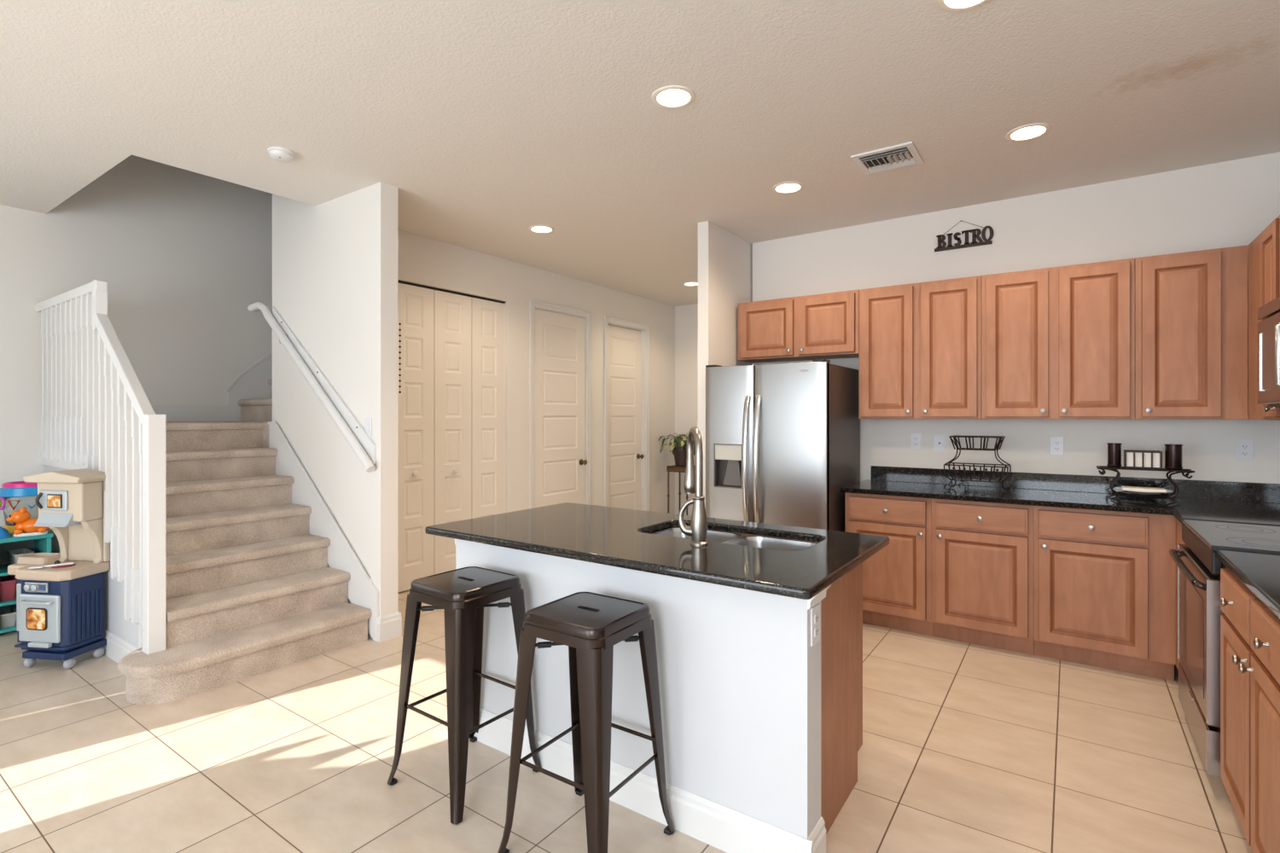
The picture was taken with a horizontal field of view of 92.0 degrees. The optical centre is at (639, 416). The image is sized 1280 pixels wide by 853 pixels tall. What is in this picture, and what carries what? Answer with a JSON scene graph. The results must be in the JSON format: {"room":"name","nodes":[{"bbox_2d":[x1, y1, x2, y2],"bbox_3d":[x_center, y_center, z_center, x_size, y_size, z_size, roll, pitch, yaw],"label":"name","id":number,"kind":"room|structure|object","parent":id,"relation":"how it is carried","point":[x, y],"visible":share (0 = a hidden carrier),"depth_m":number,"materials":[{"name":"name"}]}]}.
{"room":"kitchen","nodes":[
{"label":"kitchen","id":0,"kind":"room"},
{"bbox_2d":[43,465,139,648],"bbox_3d":[-3.350,0.717,3.798,2.200,1.346,0.022,0,0,35],"label":"wall","id":1,"kind":"structure","parent":0,"point":[115,623],"depth_m":3.55,"materials":[{"name":"white paint"}]},
{"bbox_2d":[40,448,87,470],"bbox_3d":[-3.817,0.289,4.099,1.090,0.110,0.018,0,0,35],"label":"trim","id":2,"kind":"structure","parent":1,"relation":"attached to","point":[53,463],"depth_m":4.07,"materials":[{"name":"white paint"}]},
{"bbox_2d":[101,628,138,663],"bbox_3d":[-3.420,1.323,3.824,2.055,0.135,0.016,0,0,35],"label":"baseboard","id":3,"kind":"structure","parent":1,"relation":"attached to","point":[116,648],"depth_m":3.50,"materials":[{"name":"white paint"}]},
{"bbox_2d":[0,154,272,527],"bbox_3d":[-3.788,-1.310,5.199,0.120,5.400,10.000,0,0,35],"label":"wall","id":4,"kind":"structure","parent":0,"point":[183,256],"depth_m":4.93,"materials":[{"name":"white paint"}]},
{"bbox_2d":[151,352,272,421],"bbox_3d":[-3.322,-0.903,5.740,0.026,1.893,3.180,0,0,35],"label":"trim","id":5,"kind":"structure","parent":4,"relation":"attached to","point":[252,382],"depth_m":5.42,"materials":[{"name":"white paint"}]},
{"bbox_2d":[272,181,398,638],"bbox_3d":[-2.142,-1.310,4.272,1.400,5.400,0.120,0,0,35],"label":"wall","id":6,"kind":"structure","parent":0,"point":[335,262],"depth_m":4.04,"materials":[{"name":"white paint"}]},
{"bbox_2d":[247,301,375,472],"bbox_3d":[-2.287,-0.255,4.249,1.593,1.202,0.081,0,0,35],"label":"wall handrail","id":7,"kind":"object","parent":6,"relation":"attached to","point":[352,431],"visible":1,"depth_m":4.13,"materials":[{"name":"white paint"}]},
{"bbox_2d":[267,421,378,641],"bbox_3d":[-2.189,0.725,4.218,1.385,1.330,0.020,0,0,35],"label":"trim","id":8,"kind":"structure","parent":6,"relation":"attached to","point":[363,592],"depth_m":4.13,"materials":[{"name":"white paint"}]},
{"bbox_2d":[364,418,372,436],"bbox_3d":[-1.712,0.070,3.893,0.072,0.115,0.010,0,0,35],"label":"light switch","id":9,"kind":"object","parent":6,"relation":"attached to","point":[368,421],"visible":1,"depth_m":3.88,"materials":[{"name":"white plastic"}]},
{"bbox_2d":[377,611,401,642],"bbox_3d":[-1.881,1.315,4.090,0.796,0.150,0.152,0,0,35],"label":"baseboard","id":10,"kind":"structure","parent":6,"relation":"attached to","point":[389,626],"depth_m":3.85,"materials":[{"name":"white paint"}]},
{"bbox_2d":[398,322,401,393],"bbox_3d":[-1.524,-0.370,3.925,0.013,0.450,0.013,0,0,-33],"label":"bead strand","id":11,"kind":"object","parent":6,"relation":"hanging from","point":[399,323],"visible":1,"depth_m":3.92,"materials":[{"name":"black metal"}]},
{"bbox_2d":[398,229,674,512],"bbox_3d":[-0.897,-0.030,6.287,0.100,2.840,4.610,0,0,35],"label":"wall","id":12,"kind":"structure","parent":0,"point":[422,260],"depth_m":5.93,"materials":[{"name":"white paint"}]},
{"bbox_2d":[398,279,505,592],"bbox_3d":[-1.712,0.163,5.117,0.120,2.455,1.560,0,0,35],"label":"door","id":13,"kind":"structure","parent":12,"relation":"in","point":[451,398],"depth_m":5.21,"materials":[{"name":"white paint"}]},
{"bbox_2d":[529,299,591,508],"bbox_3d":[-0.821,0.133,6.337,0.167,2.515,0.916,0,0,35],"label":"door","id":14,"kind":"structure","parent":12,"relation":"in","point":[560,337],"depth_m":6.32,"materials":[{"name":"white paint"}]},
{"bbox_2d":[604,315,650,511],"bbox_3d":[-0.181,0.133,7.293,0.124,2.515,0.896,0,0,35],"label":"door","id":15,"kind":"structure","parent":12,"relation":"in","point":[626,343],"depth_m":7.37,"materials":[{"name":"white paint"}]},
{"bbox_2d":[0,589,1251,852],"bbox_3d":[-0.824,1.450,3.134,7.305,0.120,10.000,0,0,35],"label":"floor","id":16,"kind":"structure","parent":0,"point":[967,747],"depth_m":2.45,"materials":[{"name":"beige tile"}]},
{"bbox_2d":[0,531,53,634],"bbox_3d":[-4.292,1.081,3.801,0.350,0.617,0.950,0,0,35],"label":"shelf","id":17,"kind":"object","parent":16,"relation":"on","point":[40,544],"visible":0.13,"depth_m":4.10,"materials":[{"name":"teal plastic"}]},
{"bbox_2d":[0,526,11,539],"bbox_3d":[-4.088,0.735,3.928,0.140,0.075,0.140,0,0,35],"label":"dome","id":18,"kind":"object","parent":17,"relation":"on","point":[4,533],"visible":1,"depth_m":3.93,"materials":[{"name":"blue plastic"}]},
{"bbox_2d":[0,605,16,628],"bbox_3d":[-4.123,1.306,4.019,0.233,0.090,0.095,0,0,35],"label":"bin","id":19,"kind":"object","parent":17,"relation":"on","point":[8,614],"visible":0.8,"depth_m":3.97,"materials":[{"name":"grey plastic"}]},
{"bbox_2d":[0,575,17,601],"bbox_3d":[-4.126,1.117,4.014,0.233,0.130,0.095,0,0,35],"label":"bin","id":20,"kind":"object","parent":17,"relation":"on","point":[8,584],"visible":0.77,"depth_m":3.97,"materials":[{"name":"red"}]},
{"bbox_2d":[6,548,34,564],"bbox_3d":[-4.083,0.942,4.076,0.233,0.100,0.095,0,0,35],"label":"bin","id":21,"kind":"object","parent":17,"relation":"on","point":[14,555],"visible":0.62,"depth_m":4.08,"materials":[{"name":"grey plastic"}]},
{"bbox_2d":[0,481,46,535],"bbox_3d":[-4.108,0.606,4.127,0.261,0.333,0.264,0,0,35],"label":"bucket","id":22,"kind":"object","parent":17,"relation":"on","point":[14,496],"visible":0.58,"depth_m":4.04,"materials":[{"name":"multicoloured plastic"}]},
{"bbox_2d":[5,506,49,536],"bbox_3d":[-3.963,0.681,4.022,0.225,0.183,0.114,0,0,-40],"label":"animal","id":23,"kind":"object","parent":17,"relation":"on","point":[20,519],"visible":0.82,"depth_m":3.98},
{"bbox_2d":[7,468,110,669],"bbox_3d":[-3.325,0.848,3.493,0.510,1.085,0.294,0,0,8],"label":"toy kitchen","id":24,"kind":"object","parent":16,"relation":"on","point":[61,609],"visible":1,"depth_m":3.45,"materials":[{"name":"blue plastic"}]},
{"bbox_2d":[26,609,45,629],"bbox_3d":[-3.287,1.105,3.366,0.114,0.106,0.003,0,0,8],"label":"picture","id":25,"kind":"object","parent":24,"relation":"attached to","point":[35,619],"depth_m":3.36},
{"bbox_2d":[17,552,60,564],"bbox_3d":[-3.465,0.822,3.577,0.190,0.039,0.135,0,0,8],"label":"sink basin","id":26,"kind":"object","parent":24,"relation":"in","point":[37,558],"depth_m":3.52,"materials":[{"name":"beige plastic"}]},
{"bbox_2d":[29,562,73,569],"bbox_3d":[-3.271,0.831,3.438,0.181,0.015,0.047,0,0,-20],"label":"spatula","id":27,"kind":"object","parent":24,"relation":"on","point":[70,563],"visible":1,"depth_m":3.43,"materials":[{"name":"white plastic"}]},
{"bbox_2d":[47,495,60,506],"bbox_3d":[-3.268,0.473,3.449,0.081,0.063,0.003,0,0,8],"label":"picture","id":28,"kind":"object","parent":24,"relation":"attached to","point":[53,501],"depth_m":3.45},
{"bbox_2d":[7,560,109,581],"bbox_3d":[-3.338,0.871,3.508,0.480,0.058,0.257,0,0,8],"label":"countertop","id":29,"kind":"structure","parent":24,"relation":"on","point":[22,572],"depth_m":3.42,"materials":[{"name":"beige plastic"}]},
{"bbox_2d":[37,481,103,522],"bbox_3d":[-3.248,0.480,3.527,0.296,0.220,0.125,0,0,8],"label":"microwave","id":30,"kind":"object","parent":24,"relation":"attached to","point":[80,502],"depth_m":3.46,"materials":[{"name":"beige plastic"}]},
{"bbox_2d":[117,378,372,704],"bbox_3d":[-2.347,-0.052,5.002,2.466,2.884,3.496,0,0,35],"label":"carpeted staircase","id":31,"kind":"structure","parent":16,"relation":"on","point":[251,592],"depth_m":3.73,"materials":[{"name":"beige carpet"}]},
{"bbox_2d":[36,279,166,654],"bbox_3d":[-3.358,0.209,3.771,2.213,2.022,0.078,0,0,35],"label":"balustrade","id":32,"kind":"object","parent":31,"relation":"on","point":[95,404],"visible":0.95,"depth_m":3.49,"materials":[{"name":"white paint"}]},
{"bbox_2d":[387,566,541,825],"bbox_3d":[-0.670,1.007,2.383,0.418,0.766,0.418,0,0,36],"label":"bar stool","id":33,"kind":"object","parent":16,"relation":"on","point":[463,593],"visible":0.91,"depth_m":2.29,"materials":[{"name":"brown metal"}]},
{"bbox_2d":[497,592,674,852],"bbox_3d":[-0.168,1.007,2.012,0.418,0.766,0.418,0,0,34],"label":"bar stool","id":34,"kind":"object","parent":16,"relation":"on","point":[590,624],"visible":1,"depth_m":1.93,"materials":[{"name":"brown metal"}]},
{"bbox_2d":[666,465,695,515],"bbox_3d":[0.541,1.005,7.737,0.300,0.770,0.306,0,0,35],"label":"plant stand","id":35,"kind":"object","parent":16,"relation":"on","point":[675,468],"visible":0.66,"depth_m":7.68,"materials":[{"name":"wood"}]},
{"bbox_2d":[658,432,695,466],"bbox_3d":[0.511,0.412,7.779,0.558,0.415,0.608,0,0,35],"label":"potted plant","id":36,"kind":"object","parent":35,"relation":"on","point":[680,453],"visible":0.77,"depth_m":7.64,"materials":[{"name":"green plant"}]},
{"bbox_2d":[648,526,862,834],"bbox_3d":[0.071,0.949,2.639,1.569,0.882,0.579,0,0,35],"label":"base cabinet","id":37,"kind":"object","parent":16,"relation":"on","point":[841,608],"visible":0.23,"depth_m":2.19,"materials":[{"name":"brown wood"}]},
{"bbox_2d":[425,502,889,599],"bbox_3d":[0.030,0.491,2.560,1.705,0.031,0.925,0,0,35],"label":"countertop","id":38,"kind":"structure","parent":37,"relation":"on","point":[608,536],"depth_m":2.31,"materials":[{"name":"black stone"}]},
{"bbox_2d":[678,426,708,546],"bbox_3d":[0.188,0.258,2.376,0.106,0.437,0.214,0,0,-11],"label":"kitchen faucet","id":39,"kind":"object","parent":38,"relation":"on","point":[693,483],"visible":1,"depth_m":2.30,"materials":[{"name":"silver metal"}]},
{"bbox_2d":[650,527,816,551],"bbox_3d":[0.359,0.612,2.514,0.728,0.203,0.368,0,0,35],"label":"sink","id":40,"kind":"object","parent":38,"relation":"in","point":[774,544],"visible":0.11,"depth_m":2.61,"materials":[{"name":"silver metal"}]},
{"bbox_2d":[705,359,860,531],"bbox_3d":[1.037,0.509,4.535,0.893,1.761,0.873,0,0,35],"label":"refrigerator","id":41,"kind":"object","parent":16,"relation":"on","point":[782,440],"visible":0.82,"depth_m":4.21,"materials":[{"name":"grey metal"}]},
{"bbox_2d":[845,492,933,636],"bbox_3d":[1.750,0.949,4.224,0.532,0.882,0.637,0,0,35],"label":"base cabinet","id":42,"kind":"object","parent":16,"relation":"on","point":[897,579],"visible":0.74,"depth_m":3.96,"materials":[{"name":"brown wood"}]},
{"bbox_2d":[931,498,1034,655],"bbox_3d":[2.189,0.949,3.919,0.535,0.882,0.637,0,0,35],"label":"base cabinet","id":43,"kind":"object","parent":16,"relation":"on","point":[982,553],"visible":0.93,"depth_m":3.68,"materials":[{"name":"brown wood"}]},
{"bbox_2d":[1033,506,1175,680],"bbox_3d":[2.663,0.949,3.588,0.620,0.882,0.637,0,0,35],"label":"base cabinet","id":44,"kind":"object","parent":16,"relation":"on","point":[1104,582],"visible":0.94,"depth_m":3.35,"materials":[{"name":"brown wood"}]},
{"bbox_2d":[840,465,1279,524],"bbox_3d":[2.379,0.439,3.571,2.345,0.137,0.999,0,0,35],"label":"countertop","id":45,"kind":"structure","parent":44,"relation":"on","point":[1227,501],"depth_m":3.65,"materials":[{"name":"black stone"}]},
{"bbox_2d":[943,435,1011,493],"bbox_3d":[2.147,0.299,3.938,0.358,0.345,0.212,0,0,35],"label":"wire basket stand","id":46,"kind":"object","parent":45,"relation":"on","point":[997,446],"visible":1,"depth_m":3.93,"materials":[{"name":"black metal"}]},
{"bbox_2d":[1096,465,1194,504],"bbox_3d":[2.842,0.384,3.492,0.424,0.181,0.176,0,0,35],"label":"stand","id":47,"kind":"object","parent":45,"relation":"on","point":[1116,478],"visible":0.98,"depth_m":3.46,"materials":[{"name":"black metal"}]},
{"bbox_2d":[1106,442,1122,467],"bbox_3d":[2.732,0.224,3.562,0.069,0.137,0.069,0,0,35],"label":"canister","id":48,"kind":"object","parent":47,"relation":"on","point":[1114,449],"visible":1,"depth_m":3.54,"materials":[{"name":"brown metal"}]},
{"bbox_2d":[1123,449,1162,469],"bbox_3d":[2.839,0.243,3.494,0.164,0.098,0.091,0,0,35],"label":"napkin holder","id":49,"kind":"object","parent":47,"relation":"on","point":[1125,450],"visible":1,"depth_m":3.47,"materials":[{"name":"black metal"}]},
{"bbox_2d":[1126,452,1133,466],"bbox_3d":[2.790,0.247,3.525,0.031,0.083,0.060,0,0,35],"label":"packet","id":50,"kind":"object","parent":49,"relation":"in","point":[1129,455],"visible":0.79,"depth_m":3.50,"materials":[{"name":"white paper"}]},
{"bbox_2d":[1134,453,1141,466],"bbox_3d":[2.822,0.247,3.503,0.031,0.083,0.060,0,0,35],"label":"packet","id":51,"kind":"object","parent":49,"relation":"in","point":[1137,456],"visible":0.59,"depth_m":3.48,"materials":[{"name":"white paper"}]},
{"bbox_2d":[1144,453,1151,467],"bbox_3d":[2.853,0.247,3.481,0.031,0.083,0.060,0,0,35],"label":"packet","id":52,"kind":"object","parent":49,"relation":"in","point":[1147,456],"visible":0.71,"depth_m":3.46,"materials":[{"name":"white paper"}]},
{"bbox_2d":[1152,453,1159,467],"bbox_3d":[2.885,0.247,3.459,0.031,0.083,0.060,0,0,35],"label":"packet","id":53,"kind":"object","parent":49,"relation":"in","point":[1155,456],"visible":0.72,"depth_m":3.43,"materials":[{"name":"white paper"}]},
{"bbox_2d":[1114,487,1173,494],"bbox_3d":[2.842,0.424,3.492,0.256,0.022,0.256,0,0,35],"label":"serving plate","id":54,"kind":"object","parent":47,"relation":"on","point":[1117,488],"visible":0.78,"depth_m":3.42,"materials":[{"name":"white ceramic"}]},
{"bbox_2d":[1121,486,1166,492],"bbox_3d":[2.842,0.413,3.492,0.190,0.018,0.120,0,0,35],"label":"napkin stack","id":55,"kind":"object","parent":54,"relation":"on","point":[1128,488],"visible":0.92,"depth_m":3.47,"materials":[{"name":"white paper"}]},
{"bbox_2d":[1163,444,1182,470],"bbox_3d":[2.946,0.224,3.414,0.079,0.137,0.079,0,0,35],"label":"canister","id":56,"kind":"object","parent":47,"relation":"on","point":[1172,452],"visible":1,"depth_m":3.39,"materials":[{"name":"brown metal"}]},
{"bbox_2d":[1175,518,1185,670],"bbox_3d":[2.694,0.949,3.022,0.076,0.882,0.460,0,0,35],"label":"trim","id":57,"kind":"structure","parent":16,"relation":"on","point":[1178,526],"depth_m":3.15,"materials":[{"name":"brown wood"}]},
{"bbox_2d":[1169,517,1279,798],"bbox_3d":[2.526,0.930,2.387,0.684,0.920,0.765,0,0,35],"label":"range","id":58,"kind":"object","parent":16,"relation":"on","point":[1199,611],"visible":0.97,"depth_m":2.40,"materials":[{"name":"silver metal"}]},
{"bbox_2d":[1169,543,1220,727],"bbox_3d":[2.279,0.858,2.559,0.082,0.535,0.757,0,0,35],"label":"oven","id":59,"kind":"object","parent":58,"relation":"in","point":[1198,589],"depth_m":2.37,"materials":[{"name":"silver glass"}]},
{"bbox_2d":[1181,517,1279,554],"bbox_3d":[2.548,0.480,2.372,0.631,0.020,0.765,0,0,35],"label":"cooktop","id":60,"kind":"object","parent":58,"relation":"in","point":[1213,535],"depth_m":2.47,"materials":[{"name":"black glass"}]},
{"bbox_2d":[1220,567,1279,852],"bbox_3d":[2.049,0.949,1.644,0.682,0.882,0.930,0,0,35],"label":"base cabinet","id":61,"kind":"object","parent":16,"relation":"on","point":[1249,631],"visible":0.98,"depth_m":1.80,"materials":[{"name":"brown wood"}]},
{"bbox_2d":[1215,549,1279,618],"bbox_3d":[1.792,0.439,1.253,0.658,0.137,1.905,0,0,35],"label":"countertop","id":62,"kind":"structure","parent":61,"relation":"on","point":[1259,573],"depth_m":1.90,"materials":[{"name":"black stone"}]},
{"bbox_2d":[455,539,820,838],"bbox_3d":[-0.125,0.949,2.345,1.603,0.882,0.125,0,0,35],"label":"wall","id":63,"kind":"structure","parent":0,"point":[739,670],"depth_m":2.04,"materials":[{"name":"white paint"}]},
{"bbox_2d":[453,538,831,610],"bbox_3d":[-0.119,0.541,2.353,1.663,0.067,0.145,0,0,35],"label":"trim","id":64,"kind":"structure","parent":63,"relation":"attached to","point":[822,595],"depth_m":1.87,"materials":[{"name":"white paint"}]},
{"bbox_2d":[473,708,826,852],"bbox_3d":[-0.130,1.323,2.339,1.635,0.135,0.141,0,0,35],"label":"baseboard","id":65,"kind":"structure","parent":63,"relation":"attached to","point":[729,830],"depth_m":2.07,"materials":[{"name":"white paint"}]},
{"bbox_2d":[810,603,820,646],"bbox_3d":[0.536,0.635,1.884,0.009,0.115,0.072,0,0,35],"label":"wall outlet","id":66,"kind":"object","parent":63,"relation":"attached to","point":[815,611],"visible":0.99,"depth_m":1.87,"materials":[{"name":"white plastic"}]},
{"bbox_2d":[814,612,819,623],"bbox_3d":[0.538,0.615,1.882,0.003,0.029,0.034,0,0,35],"label":"receptacle","id":67,"kind":"object","parent":66,"relation":"attached to","point":[816,614],"depth_m":1.88,"materials":[{"name":"white plastic"}]},
{"bbox_2d":[814,625,819,637],"bbox_3d":[0.538,0.655,1.882,0.003,0.029,0.034,0,0,35],"label":"receptacle","id":68,"kind":"object","parent":66,"relation":"attached to","point":[816,627],"depth_m":1.88,"materials":[{"name":"white plastic"}]},
{"bbox_2d":[0,0,1279,306],"bbox_3d":[-0.824,-1.610,3.134,7.305,0.320,10.000,0,0,35],"label":"ceiling","id":69,"kind":"structure","parent":0,"point":[491,121],"depth_m":2.86,"materials":[{"name":"paint"}]},
{"bbox_2d":[267,146,296,162],"bbox_3d":[-1.964,-1.427,3.392,0.136,0.045,0.136,0,0,35],"label":"smoke detector","id":70,"kind":"object","parent":69,"relation":"attached to","point":[278,154],"visible":1,"depth_m":3.36,"materials":[{"name":"white paint"}]},
{"bbox_2d":[528,225,554,233],"bbox_3d":[-0.761,-1.446,4.784,0.198,0.009,0.198,0,0,35],"label":"recessed light","id":71,"kind":"object","parent":69,"relation":"in","point":[537,229],"visible":1,"depth_m":4.76,"materials":[{"name":"beige"}]},
{"bbox_2d":[651,85,695,108],"bbox_3d":[0.152,-1.446,2.807,0.198,0.009,0.198,0,0,35],"label":"recessed light","id":72,"kind":"object","parent":69,"relation":"in","point":[671,96],"visible":1,"depth_m":2.79,"materials":[{"name":"white"}]},
{"bbox_2d":[682,281,698,285],"bbox_3d":[0.567,-1.446,6.760,0.198,0.009,0.198,0,0,35],"label":"recessed light","id":73,"kind":"object","parent":69,"relation":"in","point":[689,283],"visible":0.88,"depth_m":6.73,"materials":[{"name":"beige"}]},
{"bbox_2d":[772,181,803,193],"bbox_3d":[0.938,-1.446,3.917,0.198,0.009,0.198,0,0,35],"label":"recessed light","id":74,"kind":"object","parent":69,"relation":"in","point":[786,187],"visible":1,"depth_m":3.90,"materials":[{"name":"beige"}]},
{"bbox_2d":[850,141,924,175],"bbox_3d":[1.393,-1.440,3.478,0.320,0.020,0.320,0,0,35],"label":"ceiling vent","id":75,"kind":"object","parent":69,"relation":"in","point":[905,154],"visible":1,"depth_m":3.46,"materials":[{"name":"white metal"}]},
{"bbox_2d":[936,0,989,11],"bbox_3d":[1.124,-1.446,2.111,0.198,0.009,0.198,0,0,35],"label":"recessed light","id":76,"kind":"object","parent":69,"relation":"in","point":[948,5],"visible":1,"depth_m":2.17,"materials":[{"name":"beige"}]},
{"bbox_2d":[1005,122,1051,141],"bbox_3d":[1.979,-1.446,3.155,0.198,0.009,0.198,0,0,35],"label":"recessed light","id":77,"kind":"object","parent":69,"relation":"in","point":[1030,131],"visible":1,"depth_m":3.14,"materials":[{"name":"beige"}]},
{"bbox_2d":[674,303,698,513],"bbox_3d":[1.099,-0.030,7.778,2.710,2.840,0.120,0,0,35],"label":"wall","id":78,"kind":"structure","parent":0,"point":[686,317],"depth_m":8.06,"materials":[{"name":"white paint"}]},
{"bbox_2d":[674,512,692,515],"bbox_3d":[0.480,1.323,6.360,2.075,0.135,2.916,0,0,35],"label":"baseboard","id":79,"kind":"structure","parent":78,"relation":"attached to","point":[676,513],"depth_m":8.05,"materials":[{"name":"white paint"}]},
{"bbox_2d":[698,221,752,508],"bbox_3d":[1.298,-0.030,5.799,0.090,2.840,2.900,0,0,35],"label":"wall partition","id":80,"kind":"structure","parent":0,"point":[724,258],"depth_m":4.70,"materials":[{"name":"white paint"}]},
{"bbox_2d":[752,151,1279,483],"bbox_3d":[2.369,-0.030,4.261,3.395,2.840,0.120,0,0,35],"label":"wall","id":81,"kind":"structure","parent":0,"point":[1226,204],"depth_m":3.96,"materials":[{"name":"white paint"}]},
{"bbox_2d":[738,290,858,363],"bbox_3d":[1.235,-0.671,4.754,0.940,0.453,0.357,0,0,35],"label":"upper cabinet","id":82,"kind":"object","parent":81,"relation":"attached to","point":[823,326],"visible":0.97,"depth_m":4.63,"materials":[{"name":"brown wood"}]},
{"bbox_2d":[910,433,921,449],"bbox_3d":[1.985,0.180,4.449,0.072,0.115,0.009,0,0,35],"label":"wall outlet","id":83,"kind":"object","parent":81,"relation":"attached to","point":[916,439],"visible":1,"depth_m":4.45,"materials":[{"name":"white plastic"}]},
{"bbox_2d":[858,275,981,418],"bbox_3d":[1.935,-0.440,4.266,0.763,0.916,0.357,0,0,35],"label":"upper cabinet","id":84,"kind":"object","parent":81,"relation":"attached to","point":[920,343],"visible":0.98,"depth_m":4.15,"materials":[{"name":"brown wood"}]},
{"bbox_2d":[934,435,945,451],"bbox_3d":[2.113,0.190,4.361,0.072,0.115,0.008,0,0,35],"label":"phone jack","id":85,"kind":"object","parent":81,"relation":"attached to","point":[939,440],"visible":1,"depth_m":4.36,"materials":[{"name":"white plastic"}]},
{"bbox_2d":[934,220,994,251],"bbox_3d":[2.233,-1.259,4.271,0.365,0.192,0.019,0,0,35],"label":"sign","id":86,"kind":"object","parent":81,"relation":"attached to","point":[987,241],"visible":1,"depth_m":4.25,"materials":[{"name":"black metal"}]},
{"bbox_2d":[1050,436,1064,454],"bbox_3d":[2.675,0.190,3.969,0.072,0.115,0.009,0,0,35],"label":"wall outlet","id":87,"kind":"object","parent":81,"relation":"attached to","point":[1056,443],"visible":1,"depth_m":3.96,"materials":[{"name":"white plastic"}]},
{"bbox_2d":[1053,440,1059,445],"bbox_3d":[2.674,0.170,3.966,0.034,0.029,0.003,0,0,35],"label":"receptacle","id":88,"kind":"object","parent":87,"relation":"attached to","point":[1056,442],"depth_m":3.97,"materials":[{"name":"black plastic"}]},
{"bbox_2d":[1053,447,1059,451],"bbox_3d":[2.674,0.210,3.966,0.034,0.029,0.003,0,0,35],"label":"receptacle","id":89,"kind":"object","parent":87,"relation":"attached to","point":[1056,449],"depth_m":3.97,"materials":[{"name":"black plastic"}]},
{"bbox_2d":[981,258,1134,419],"bbox_3d":[2.563,-0.440,3.828,0.765,0.916,0.357,0,0,35],"label":"upper cabinet","id":90,"kind":"object","parent":81,"relation":"attached to","point":[1058,343],"visible":1,"depth_m":3.70,"materials":[{"name":"brown wood"}]},
{"bbox_2d":[870,465,1279,503],"bbox_3d":[2.394,0.423,3.560,2.308,0.106,0.999,0,0,35],"label":"backsplash","id":91,"kind":"structure","parent":81,"relation":"attached to","point":[1227,491],"depth_m":3.87,"materials":[{"name":"black stone"}]},
{"bbox_2d":[1134,244,1247,419],"bbox_3d":[3.068,-0.440,3.476,0.462,0.916,0.357,0,0,35],"label":"upper cabinet","id":92,"kind":"object","parent":81,"relation":"attached to","point":[1191,307],"visible":0.94,"depth_m":3.35,"materials":[{"name":"brown wood"}]},
{"bbox_2d":[1235,440,1253,460],"bbox_3d":[3.392,0.190,3.469,0.072,0.115,0.009,0,0,35],"label":"wall outlet","id":93,"kind":"object","parent":81,"relation":"attached to","point":[1244,449],"visible":1,"depth_m":3.47,"materials":[{"name":"white plastic"}]},
{"bbox_2d":[1240,443,1249,449],"bbox_3d":[3.391,0.170,3.467,0.034,0.029,0.003,0,0,35],"label":"receptacle","id":94,"kind":"object","parent":93,"relation":"attached to","point":[1243,446],"depth_m":3.47,"materials":[{"name":"white plastic"}]},
{"bbox_2d":[1240,451,1249,456],"bbox_3d":[3.391,0.210,3.467,0.034,0.029,0.003,0,0,35],"label":"receptacle","id":95,"kind":"object","parent":93,"relation":"attached to","point":[1242,453],"depth_m":3.47,"materials":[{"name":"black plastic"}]},
{"bbox_3d":[1.480,-0.030,0.121,0.120,2.840,7.690,0,0,35],"label":"wall","id":96,"kind":"structure","parent":0,"visible":0},
{"bbox_2d":[1248,215,1279,420],"bbox_3d":[3.108,-0.440,2.893,0.372,0.916,0.660,0,0,35],"label":"upper cabinet","id":97,"kind":"object","parent":96,"relation":"attached to","point":[1264,250],"visible":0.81,"depth_m":3.05,"materials":[{"name":"brown wood"}]},
{"bbox_2d":[1279,215,1279,296],"bbox_3d":[2.699,-0.694,2.306,0.372,0.408,0.760,0,0,35],"label":"upper cabinet","id":98,"kind":"object","parent":96,"relation":"attached to","point":[1279,215],"visible":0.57,"depth_m":2.68,"materials":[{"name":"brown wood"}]},
{"bbox_2d":[1257,296,1279,407],"bbox_3d":[2.664,-0.260,2.327,0.450,0.440,0.760,0,0,35],"label":"microwave","id":99,"kind":"object","parent":98,"relation":"attached to","point":[1268,328],"visible":1,"depth_m":2.58,"materials":[{"name":"silver metal"}]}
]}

